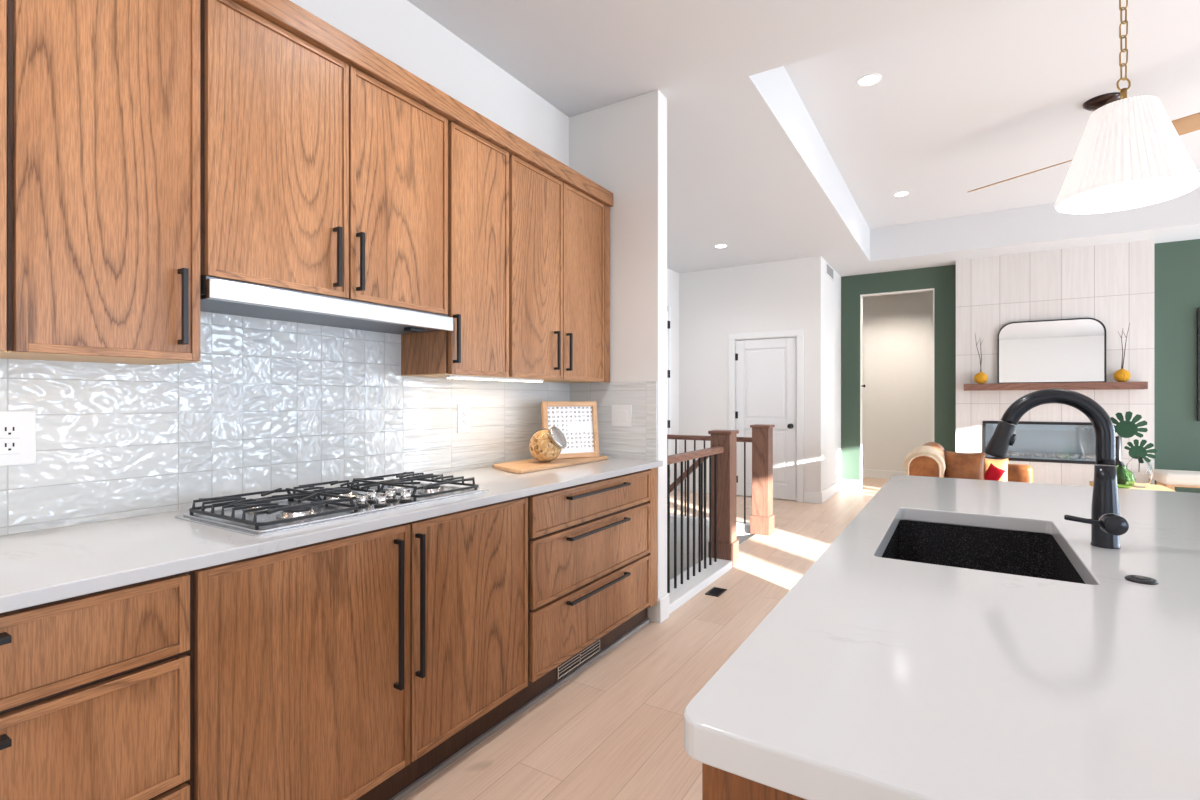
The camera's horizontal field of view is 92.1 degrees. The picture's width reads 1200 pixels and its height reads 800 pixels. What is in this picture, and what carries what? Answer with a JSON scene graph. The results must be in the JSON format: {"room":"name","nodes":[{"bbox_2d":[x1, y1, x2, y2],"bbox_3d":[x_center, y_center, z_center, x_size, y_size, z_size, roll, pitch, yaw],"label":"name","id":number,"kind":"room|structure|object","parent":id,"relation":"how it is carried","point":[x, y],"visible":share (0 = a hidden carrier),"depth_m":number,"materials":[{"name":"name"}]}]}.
{"room":"kitchen","nodes":[
{"label":"kitchen","id":0,"kind":"room"},
{"bbox_2d":[0,0,568,535],"bbox_3d":[-1.955,-0.246,0.823,0.110,3.000,6.530,0,0,32],"label":"wall","id":1,"kind":"structure","parent":0,"point":[267,404],"depth_m":2.05,"materials":[{"name":"tile"}]},
{"bbox_2d":[0,0,6,352],"bbox_3d":[-1.495,-0.652,1.148,0.328,1.097,0.407,0,0,32],"label":"upper cabinet","id":2,"kind":"object","parent":1,"relation":"attached to","point":[3,3],"visible":1,"depth_m":1.24,"materials":[{"name":"brown wood"}]},
{"bbox_2d":[0,411,35,465],"bbox_3d":[-1.490,0.097,1.458,0.010,0.138,0.100,0,0,32],"label":"wall outlet","id":3,"kind":"object","parent":1,"relation":"attached to","point":[17,428],"visible":1,"depth_m":1.47,"materials":[{"name":"white plastic"}]},
{"bbox_2d":[0,438,19,454],"bbox_3d":[-1.488,0.117,1.456,0.003,0.039,0.040,0,0,32],"label":"receptacle","id":4,"kind":"object","parent":3,"relation":"attached to","point":[8,446],"depth_m":1.46,"materials":[{"name":"white plastic"}]},
{"bbox_2d":[0,423,19,438],"bbox_3d":[-1.488,0.077,1.456,0.003,0.039,0.040,0,0,32],"label":"receptacle","id":5,"kind":"object","parent":3,"relation":"attached to","point":[7,430],"depth_m":1.46,"materials":[{"name":"white plastic"}]},
{"bbox_2d":[0,0,199,364],"bbox_3d":[-1.287,-0.652,1.481,0.328,1.097,0.377,0,0,32],"label":"upper cabinet","id":6,"kind":"object","parent":1,"relation":"attached to","point":[103,96],"visible":1,"depth_m":1.40,"materials":[{"name":"brown wood"}]},
{"bbox_2d":[200,0,447,314],"bbox_3d":[-0.952,-0.771,2.020,0.328,0.859,0.890,0,0,32],"label":"upper cabinet","id":7,"kind":"object","parent":1,"relation":"attached to","point":[319,176],"visible":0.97,"depth_m":1.84,"materials":[{"name":"brown wood"}]},
{"bbox_2d":[200,276,452,334],"bbox_3d":[-0.956,-0.303,2.022,0.317,0.070,0.887,0,0,32],"label":"range hood","id":8,"kind":"object","parent":7,"relation":"attached to","point":[217,295],"visible":0.97,"depth_m":1.88,"materials":[{"name":"grey metal"}]},
{"bbox_2d":[232,0,612,206],"bbox_3d":[-0.869,-1.173,1.907,0.043,0.078,3.518,0,0,32],"label":"crown molding","id":9,"kind":"structure","parent":7,"relation":"attached to","point":[285,14],"depth_m":2.13,"materials":[{"name":"brown wood"}]},
{"bbox_2d":[401,121,508,377],"bbox_3d":[-0.618,-0.652,2.557,0.328,1.097,0.372,0,0,32],"label":"upper cabinet","id":10,"kind":"object","parent":1,"relation":"attached to","point":[477,344],"visible":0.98,"depth_m":2.45,"materials":[{"name":"brown wood"}]},
{"bbox_2d":[457,404,470,432],"bbox_3d":[-0.656,0.088,2.796,0.010,0.138,0.086,0,0,32],"label":"wall outlet","id":11,"kind":"object","parent":1,"relation":"attached to","point":[463,410],"visible":1,"depth_m":2.79,"materials":[{"name":"white plastic"}]},
{"bbox_2d":[462,418,467,425],"bbox_3d":[-0.654,0.108,2.794,0.003,0.039,0.040,0,0,32],"label":"receptacle","id":12,"kind":"object","parent":11,"relation":"attached to","point":[464,420],"depth_m":2.79,"materials":[{"name":"white plastic"}]},
{"bbox_2d":[462,410,467,417],"bbox_3d":[-0.654,0.068,2.794,0.003,0.039,0.040,0,0,32],"label":"receptacle","id":13,"kind":"object","parent":11,"relation":"attached to","point":[464,412],"depth_m":2.79,"materials":[{"name":"white plastic"}]},
{"bbox_2d":[503,154,609,382],"bbox_3d":[-0.284,-0.652,3.092,0.328,1.097,0.887,0,0,32],"label":"upper cabinet","id":14,"kind":"object","parent":1,"relation":"attached to","point":[559,235],"visible":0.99,"depth_m":2.94,"materials":[{"name":"brown wood"}]},
{"bbox_2d":[445,375,543,381],"bbox_3d":[-0.471,-0.098,2.696,0.034,0.013,0.640,0,0,32],"label":"light","id":15,"kind":"object","parent":14,"relation":"attached to","point":[446,376],"visible":1,"depth_m":2.63,"materials":[{"name":"white plastic"}]},
{"bbox_2d":[448,378,539,381],"bbox_3d":[-0.471,-0.092,2.696,0.026,0.003,0.620,0,0,32],"label":"diffuser","id":16,"kind":"object","parent":15,"relation":"attached to","point":[497,379],"depth_m":2.71,"materials":[{"name":"beige plastic"}]},
{"bbox_2d":[569,90,666,622],"bbox_3d":[-0.476,1.054,3.813,1.960,5.600,0.130,0,0,32],"label":"wall","id":17,"kind":"structure","parent":0,"point":[621,147],"depth_m":3.33,"materials":[{"name":"white paint"}]},
{"bbox_2d":[612,405,631,426],"bbox_3d":[0.125,0.092,3.357,0.134,0.126,0.009,0,0,32],"label":"light switch","id":18,"kind":"object","parent":17,"relation":"attached to","point":[621,414],"visible":1,"depth_m":3.35,"materials":[{"name":"white plastic"}]},
{"bbox_2d":[658,593,668,622],"bbox_3d":[0.365,1.187,3.295,0.015,0.135,0.120,0,0,32],"label":"baseboard","id":19,"kind":"structure","parent":17,"relation":"attached to","point":[663,602],"depth_m":3.27,"materials":[{"name":"white wood"}]},
{"bbox_2d":[402,477,888,799],"bbox_3d":[2.662,1.379,2.288,8.900,0.250,13.900,0,0,32],"label":"floor","id":20,"kind":"structure","parent":0,"point":[614,730],"depth_m":2.40,"materials":[{"name":"brown wood"}]},
{"bbox_2d":[0,572,189,799],"bbox_3d":[-1.426,0.756,0.959,0.624,0.775,1.100,0,0,32],"label":"base cabinet","id":21,"kind":"object","parent":20,"relation":"on","point":[95,687],"visible":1,"depth_m":1.15,"materials":[{"name":"brown wood"}]},
{"bbox_2d":[0,458,662,612],"bbox_3d":[-0.849,0.354,1.895,0.635,0.030,3.520,0,0,32],"label":"countertop","id":22,"kind":"structure","parent":21,"relation":"on","point":[37,567],"depth_m":1.41,"materials":[{"name":"white stone"}]},
{"bbox_2d":[175,471,488,536],"bbox_3d":[-0.817,0.313,1.903,0.450,0.052,0.843,0,0,32],"label":"gas cooktop","id":23,"kind":"object","parent":22,"relation":"in","point":[273,514],"visible":1,"depth_m":1.75,"materials":[{"name":"silver metal"}]},
{"bbox_2d":[493,455,607,473],"bbox_3d":[-0.274,0.329,3.045,0.285,0.020,0.791,0,0,32],"label":"cutting board","id":24,"kind":"object","parent":22,"relation":"on","point":[528,465],"visible":0.74,"depth_m":2.90,"materials":[{"name":"brown wood"}]},
{"bbox_2d":[528,426,566,461],"bbox_3d":[-0.269,0.226,2.951,0.195,0.184,0.172,0,0,23],"label":"glass jar","id":25,"kind":"object","parent":24,"relation":"on","point":[545,445],"visible":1,"depth_m":2.89,"materials":[{"name":"brown"}]},
{"bbox_2d":[541,401,598,458],"bbox_3d":[-0.160,0.163,3.181,0.339,0.310,0.056,0,0,-32],"label":"framed print","id":26,"kind":"object","parent":24,"relation":"on","point":[577,420],"visible":0.78,"depth_m":3.20,"materials":[{"name":"brown wood"}]},
{"bbox_2d":[189,497,527,799],"bbox_3d":[-0.823,0.756,1.929,0.624,0.775,1.181,0,0,32],"label":"base cabinet","id":27,"kind":"object","parent":20,"relation":"on","point":[326,670],"visible":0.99,"depth_m":1.63,"materials":[{"name":"brown wood"}]},
{"bbox_2d":[359,608,648,799],"bbox_3d":[-0.852,1.199,1.959,0.542,0.110,3.405,0,0,32],"label":"toe kick","id":28,"kind":"object","parent":20,"relation":"on","point":[408,780],"visible":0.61,"depth_m":2.14,"materials":[{"name":"brown wood"}]},
{"bbox_2d":[557,640,599,679],"bbox_3d":[-0.094,1.189,2.680,0.006,0.070,0.350,0,0,32],"label":"floor vent","id":29,"kind":"object","parent":28,"relation":"in","point":[594,648],"visible":0.7,"depth_m":2.67,"materials":[{"name":"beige metal"}]},
{"bbox_2d":[526,467,656,687],"bbox_3d":[-0.213,0.756,2.908,0.624,0.775,1.124,0,0,32],"label":"base cabinet","id":30,"kind":"object","parent":20,"relation":"on","point":[592,546],"visible":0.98,"depth_m":2.64,"materials":[{"name":"brown wood"}]},
{"bbox_2d":[668,557,731,613],"bbox_3d":[0.605,1.226,3.884,0.200,0.055,1.133,0,0,32],"label":"curb","id":31,"kind":"object","parent":20,"relation":"on","point":[678,596],"visible":0.51,"depth_m":3.85,"materials":[{"name":"white"}]},
{"bbox_2d":[667,446,723,592],"bbox_3d":[0.609,0.775,3.891,0.060,0.848,1.145,0,0,32],"label":"guard","id":32,"kind":"object","parent":31,"relation":"on","point":[674,459],"visible":0.74,"depth_m":3.93,"materials":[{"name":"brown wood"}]},
{"bbox_2d":[705,587,726,596],"bbox_3d":[0.757,1.251,3.769,0.090,0.006,0.160,0,0,32],"label":"floor vent","id":33,"kind":"object","parent":20,"relation":"in","point":[715,591],"visible":1,"depth_m":3.77,"materials":[{"name":"black metal"}]},
{"bbox_2d":[708,430,738,565],"bbox_3d":[0.950,0.744,4.444,0.184,1.020,0.184,0,0,32],"label":"newel post","id":34,"kind":"object","parent":20,"relation":"on","point":[727,542],"visible":0.78,"depth_m":4.37,"materials":[{"name":"brown wood"}]},
{"bbox_2d":[670,447,710,560],"bbox_3d":[0.405,1.468,4.784,1.128,2.234,0.080,0,0,32],"label":"stair handrail","id":35,"kind":"object","parent":34,"relation":"attached to","point":[707,457],"visible":0.04,"depth_m":4.53,"materials":[{"name":"brown wood"}]},
{"bbox_2d":[702,763,805,799],"bbox_3d":[1.067,0.817,1.398,0.806,0.875,2.329,0,0,32],"label":"kitchen island","id":36,"kind":"object","parent":20,"relation":"on","point":[717,784],"visible":0.02,"depth_m":0.60,"materials":[{"name":"brown wood"}]},
{"bbox_2d":[684,475,1199,799],"bbox_3d":[1.188,0.359,1.328,1.128,0.040,2.379,0,0,32],"label":"island countertop","id":37,"kind":"structure","parent":36,"relation":"on","point":[874,677],"depth_m":0.73,"materials":[{"name":"white stone"}]},
{"bbox_2d":[882,520,1084,583],"bbox_3d":[0.933,0.495,1.443,0.402,0.232,0.698,0,0,32],"label":"sink","id":38,"kind":"object","parent":37,"relation":"in","point":[1030,554],"visible":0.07,"depth_m":1.71,"materials":[{"name":"black stone"}]},
{"bbox_2d":[984,389,1128,548],"bbox_3d":[1.077,0.156,1.379,0.266,0.367,0.087,0,0,32],"label":"kitchen faucet","id":39,"kind":"object","parent":37,"relation":"on","point":[1107,525],"visible":1,"depth_m":1.34,"materials":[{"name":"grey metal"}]},
{"bbox_2d":[1125,575,1157,584],"bbox_3d":[1.014,0.336,1.083,0.046,0.007,0.046,0,0,32],"label":"cover","id":40,"kind":"object","parent":37,"relation":"on","point":[1139,579],"visible":1,"depth_m":1.07,"materials":[{"name":"black metal"}]},
{"bbox_2d":[750,424,774,535],"bbox_3d":[1.532,0.744,5.455,0.184,1.020,0.184,0,0,32],"label":"newel post","id":41,"kind":"object","parent":20,"relation":"on","point":[762,517],"visible":1,"depth_m":5.39,"materials":[{"name":"brown wood"}]},
{"bbox_2d":[907,442,1032,482],"bbox_3d":[3.488,0.853,5.373,1.000,0.803,1.790,0,0,32],"label":"leather sofa","id":42,"kind":"object","parent":20,"relation":"on","point":[921,464],"visible":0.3,"depth_m":4.87,"materials":[{"name":"brown leather"}]},
{"bbox_2d":[904,445,945,476],"bbox_3d":[2.841,0.526,5.046,0.312,0.257,0.500,0,0,32],"label":"throw","id":43,"kind":"object","parent":42,"relation":"on","point":[928,450],"visible":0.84,"depth_m":4.86,"materials":[{"name":"beige fabric"}]},
{"bbox_2d":[943,450,985,479],"bbox_3d":[3.094,0.614,4.906,0.310,0.361,0.148,0,0,32],"label":"throw pillow","id":44,"kind":"object","parent":42,"relation":"on","point":[958,465],"visible":0.61,"depth_m":4.87,"materials":[{"name":"brown leather"}]},
{"bbox_2d":[984,463,1005,480],"bbox_3d":[3.291,0.672,4.877,0.230,0.280,0.086,0,0,7],"label":"throw pillow","id":45,"kind":"object","parent":42,"relation":"on","point":[993,473],"visible":0.5,"depth_m":4.85,"materials":[{"name":"red fabric"}]},
{"bbox_2d":[984,458,1008,480],"bbox_3d":[3.404,0.649,4.984,0.200,0.300,0.144,0,0,32],"label":"throw pillow","id":46,"kind":"object","parent":42,"relation":"on","point":[1002,464],"visible":0.35,"depth_m":4.95,"materials":[{"name":"beige fabric"}]},
{"bbox_2d":[1089,481,1175,491],"bbox_3d":[4.998,1.034,5.434,0.540,0.440,0.610,0,0,32],"label":"coffee table","id":47,"kind":"object","parent":20,"relation":"on","point":[1150,486],"visible":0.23,"depth_m":5.32,"materials":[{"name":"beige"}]},
{"bbox_2d":[1113,436,1123,465],"bbox_3d":[5.021,0.584,5.603,0.140,0.460,0.140,0,0,32],"label":"bottle vase","id":48,"kind":"object","parent":47,"relation":"on","point":[1118,440],"visible":0.5,"depth_m":5.58,"materials":[{"name":"black"}]},
{"bbox_2d":[1110,411,1147,437],"bbox_3d":[5.041,0.235,5.529,0.071,0.256,0.293,0,0,-40],"label":"monstera leaf","id":49,"kind":"object","parent":48,"relation":"in","point":[1125,429],"visible":0.88,"depth_m":5.50,"materials":[{"name":"green plant"}]},
{"bbox_2d":[1116,465,1135,488],"bbox_3d":[4.811,0.709,5.332,0.196,0.210,0.196,0,0,32],"label":"glass vase","id":50,"kind":"object","parent":47,"relation":"on","point":[1126,479],"visible":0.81,"depth_m":5.26,"materials":[{"name":"green glass"}]},
{"bbox_2d":[1126,457,1152,487],"bbox_3d":[5.038,0.671,5.403,0.196,0.285,0.196,0,0,32],"label":"glass vase","id":51,"kind":"object","parent":47,"relation":"on","point":[1142,470],"visible":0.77,"depth_m":5.34,"materials":[{"name":"white"}]},
{"bbox_2d":[1124,439,1156,461],"bbox_3d":[5.035,0.521,5.384,0.059,0.307,0.227,0,0,-43],"label":"monstera leaf","id":52,"kind":"object","parent":51,"relation":"in","point":[1134,451],"visible":0.94,"depth_m":5.38,"materials":[{"name":"green plant"}]},
{"bbox_2d":[1153,469,1199,490],"bbox_3d":[6.241,0.997,5.774,1.010,0.515,0.440,0,0,32],"label":"upholstered bench","id":53,"kind":"object","parent":20,"relation":"on","point":[1171,479],"visible":0.59,"depth_m":5.82,"materials":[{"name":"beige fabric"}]},
{"bbox_2d":[667,268,678,492],"bbox_3d":[-0.064,1.054,6.225,0.110,5.600,4.400,0,0,32],"label":"wall","id":54,"kind":"structure","parent":0,"point":[672,276],"depth_m":7.85,"materials":[{"name":"white paint"}]},
{"bbox_2d":[667,306,670,493],"bbox_3d":[0.921,0.004,7.682,0.022,2.500,0.085,0,0,32],"label":"door frame","id":55,"kind":"structure","parent":54,"relation":"in","point":[668,307],"depth_m":7.66,"materials":[{"name":"white"}]},
{"bbox_2d":[667,311,669,433],"bbox_3d":[0.687,0.038,7.279,0.045,2.408,0.844,0,0,32],"label":"door","id":56,"kind":"structure","parent":55,"relation":"attached to","point":[668,322],"depth_m":7.59,"materials":[{"name":"white"}]},
{"bbox_2d":[670,513,749,531],"bbox_3d":[0.781,1.219,5.946,1.618,0.070,0.120,0,0,32],"label":"trim","id":57,"kind":"structure","parent":54,"relation":"attached to","point":[741,526],"depth_m":5.76,"materials":[{"name":"white"}]},
{"bbox_2d":[667,434,751,522],"bbox_3d":[0.786,0.771,5.943,1.626,0.825,0.060,0,0,32],"label":"guard","id":58,"kind":"object","parent":57,"relation":"on","point":[676,437],"visible":0.19,"depth_m":5.83,"materials":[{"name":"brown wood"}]},
{"bbox_2d":[670,523,754,579],"bbox_3d":[0.150,2.504,4.884,1.670,2.500,2.350,0,0,32],"label":"wall","id":59,"kind":"structure","parent":0,"point":[742,536],"depth_m":5.81,"materials":[{"name":"white"}]},
{"bbox_2d":[679,256,821,492],"bbox_3d":[1.909,-0.246,7.529,1.860,3.000,0.100,0,0,32],"label":"wall","id":60,"kind":"structure","parent":0,"point":[714,304],"depth_m":7.57,"materials":[{"name":"white paint"}]},
{"bbox_2d":[680,481,708,493],"bbox_3d":[1.395,1.187,7.782,0.690,0.135,0.015,0,0,32],"label":"baseboard","id":61,"kind":"structure","parent":60,"relation":"attached to","point":[690,483],"depth_m":7.86,"materials":[{"name":"white"}]},
{"bbox_2d":[729,329,803,501],"bbox_3d":[2.120,0.192,7.386,0.950,2.125,0.120,0,0,32],"label":"door frame","id":62,"kind":"structure","parent":60,"relation":"in","point":[798,333],"depth_m":7.15,"materials":[{"name":"white wood"}]},
{"bbox_2d":[735,337,795,499],"bbox_3d":[2.091,0.233,7.345,0.772,2.018,0.110,0,0,32],"label":"door","id":63,"kind":"structure","parent":62,"relation":"attached to","point":[765,368],"depth_m":7.32,"materials":[{"name":"white wood"}]},
{"bbox_2d":[804,491,820,503],"bbox_3d":[2.585,1.187,7.040,0.195,0.135,0.015,0,0,32],"label":"baseboard","id":64,"kind":"structure","parent":60,"relation":"attached to","point":[809,497],"depth_m":7.03,"materials":[{"name":"white wood"}]},
{"bbox_2d":[407,0,1199,276],"bbox_3d":[2.662,-1.996,2.288,8.900,0.500,13.900,0,0,32],"label":"ceiling","id":65,"kind":"structure","parent":0,"point":[776,151],"depth_m":3.95,"materials":[{"name":"white paint"}]},
{"bbox_2d":[714,244,727,247],"bbox_3d":[1.372,-1.744,6.553,0.156,0.004,0.156,0,0,32],"label":"recessed light","id":66,"kind":"object","parent":65,"relation":"in","point":[718,245],"visible":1,"depth_m":6.56,"materials":[{"name":"white plastic"}]},
{"bbox_2d":[856,73,881,86],"bbox_3d":[1.813,-2.154,3.894,0.156,0.004,0.156,0,0,32],"label":"recessed light","id":67,"kind":"object","parent":65,"relation":"in","point":[869,79],"visible":1,"depth_m":3.89,"materials":[{"name":"white plastic"}]},
{"bbox_2d":[893,191,909,196],"bbox_3d":[3.154,-2.154,6.047,0.156,0.004,0.156,0,0,32],"label":"recessed light","id":68,"kind":"object","parent":65,"relation":"in","point":[903,193],"visible":1,"depth_m":6.05,"materials":[{"name":"white plastic"}]},
{"bbox_2d":[967,92,1199,192],"bbox_3d":[3.624,-1.944,4.163,0.231,0.425,1.860,0,0,-24],"label":"ceiling fan","id":69,"kind":"object","parent":65,"relation":"hanging from","point":[1191,123],"visible":0.35,"depth_m":4.07,"materials":[{"name":"brown metal"}]},
{"bbox_2d":[1054,0,1199,214],"bbox_3d":[1.358,-1.138,1.499,0.284,1.224,0.284,0,0,32],"label":"pendant lamp","id":70,"kind":"object","parent":65,"relation":"hanging from","point":[1130,154],"visible":1,"depth_m":1.45,"materials":[{"name":"white fabric"}]},
{"bbox_2d":[822,257,840,491],"bbox_3d":[3.026,-0.246,7.658,0.100,3.000,1.300,0,0,32],"label":"wall","id":71,"kind":"structure","parent":0,"point":[831,290],"depth_m":7.52,"materials":[{"name":"white paint"}]},
{"bbox_2d":[826,262,833,280],"bbox_3d":[2.962,-1.655,7.450,0.012,0.158,0.500,0,0,32],"label":"air vent grille","id":72,"kind":"object","parent":71,"relation":"in","point":[829,270],"visible":1,"depth_m":7.44,"materials":[{"name":"white metal"}]},
{"bbox_2d":[821,479,841,503],"bbox_3d":[3.044,1.187,7.579,0.015,0.135,1.415,0,0,32],"label":"baseboard","id":73,"kind":"structure","parent":71,"relation":"attached to","point":[826,494],"depth_m":7.49,"materials":[{"name":"white"}]},
{"bbox_2d":[862,291,932,471],"bbox_3d":[4.825,-0.246,9.070,3.000,3.000,0.100,0,0,32],"label":"wall","id":74,"kind":"structure","parent":0,"point":[897,329],"depth_m":9.11,"materials":[{"name":"white paint"}]},
{"bbox_2d":[862,469,905,478],"bbox_3d":[4.794,1.187,9.022,3.000,0.135,0.015,0,0,32],"label":"baseboard","id":75,"kind":"structure","parent":74,"relation":"attached to","point":[866,473],"depth_m":9.21,"materials":[{"name":"white wood"}]},
{"bbox_2d":[841,239,1199,492],"bbox_3d":[5.506,-0.246,6.949,8.800,3.000,0.120,0,0,32],"label":"wall","id":76,"kind":"structure","parent":0,"point":[1176,263],"depth_m":7.45,"materials":[{"name":"green paint"}]},
{"bbox_2d":[842,479,859,489],"bbox_3d":[3.521,1.187,8.107,0.235,0.135,0.015,0,0,32],"label":"baseboard","id":77,"kind":"structure","parent":76,"relation":"attached to","point":[846,484],"depth_m":8.10,"materials":[{"name":"white"}]},
{"bbox_2d":[860,288,933,489],"bbox_3d":[4.036,-0.106,7.865,0.895,2.720,0.124,0,0,32],"label":"trim opening","id":78,"kind":"structure","parent":76,"relation":"attached to","point":[931,289],"depth_m":8.05,"materials":[{"name":"white paint"}]},
{"bbox_2d":[1197,308,1199,420],"bbox_3d":[6.816,-0.386,6.042,0.817,1.220,0.034,0,0,32],"label":"picture frame","id":79,"kind":"object","parent":76,"relation":"attached to","point":[1198,309],"visible":1,"depth_m":6.24,"materials":[{"name":"black"}]},
{"bbox_2d":[956,239,1153,486],"bbox_3d":[5.300,-0.246,6.860,1.835,3.000,0.250,0,0,32],"label":"wall","id":80,"kind":"structure","parent":0,"point":[1111,284],"depth_m":6.70,"materials":[{"name":"tile"}]},
{"bbox_2d":[983,421,1099,464],"bbox_3d":[5.248,0.491,6.880,1.163,0.473,0.250,0,0,32],"label":"linear fireplace","id":81,"kind":"object","parent":80,"relation":"in","point":[1053,442],"visible":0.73,"depth_m":6.75,"materials":[{"name":"black"}]},
{"bbox_2d":[964,382,1147,390],"bbox_3d":[5.173,-0.156,6.665,1.655,0.080,0.214,0,0,32],"label":"mantel shelf","id":82,"kind":"object","parent":80,"relation":"attached to","point":[1074,385],"visible":0.95,"depth_m":6.52,"materials":[{"name":"brown wood"}]},
{"bbox_2d":[974,372,987,383],"bbox_3d":[4.618,-0.268,7.008,0.141,0.147,0.139,0,0,32],"label":"round vase","id":83,"kind":"object","parent":82,"relation":"on","point":[980,378],"visible":0.98,"depth_m":6.97,"materials":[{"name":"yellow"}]},
{"bbox_2d":[975,335,981,371],"bbox_3d":[4.601,-0.574,7.017,0.091,0.485,0.020,0,0,19],"label":"twig","id":84,"kind":"object","parent":83,"relation":"on","point":[975,335],"visible":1,"depth_m":7.01,"materials":[{"name":"brown plant"}]},
{"bbox_2d":[997,318,1105,382],"bbox_3d":[5.228,-0.564,6.720,1.000,0.734,0.032,0,0,32],"label":"wall mirror","id":85,"kind":"object","parent":82,"relation":"on","point":[1074,349],"visible":0.99,"depth_m":6.71,"materials":[{"name":"black mirror"}]},
{"bbox_2d":[1113,369,1130,381],"bbox_3d":[5.713,-0.268,6.326,0.141,0.147,0.139,0,0,32],"label":"round vase","id":86,"kind":"object","parent":82,"relation":"on","point":[1121,375],"visible":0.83,"depth_m":6.29,"materials":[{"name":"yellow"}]},
{"bbox_2d":[1118,323,1129,368],"bbox_3d":[5.726,-0.584,6.317,0.098,0.505,0.022,0,0,44],"label":"twig","id":87,"kind":"object","parent":86,"relation":"on","point":[1129,323],"visible":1,"depth_m":6.32,"materials":[{"name":"brown plant"}]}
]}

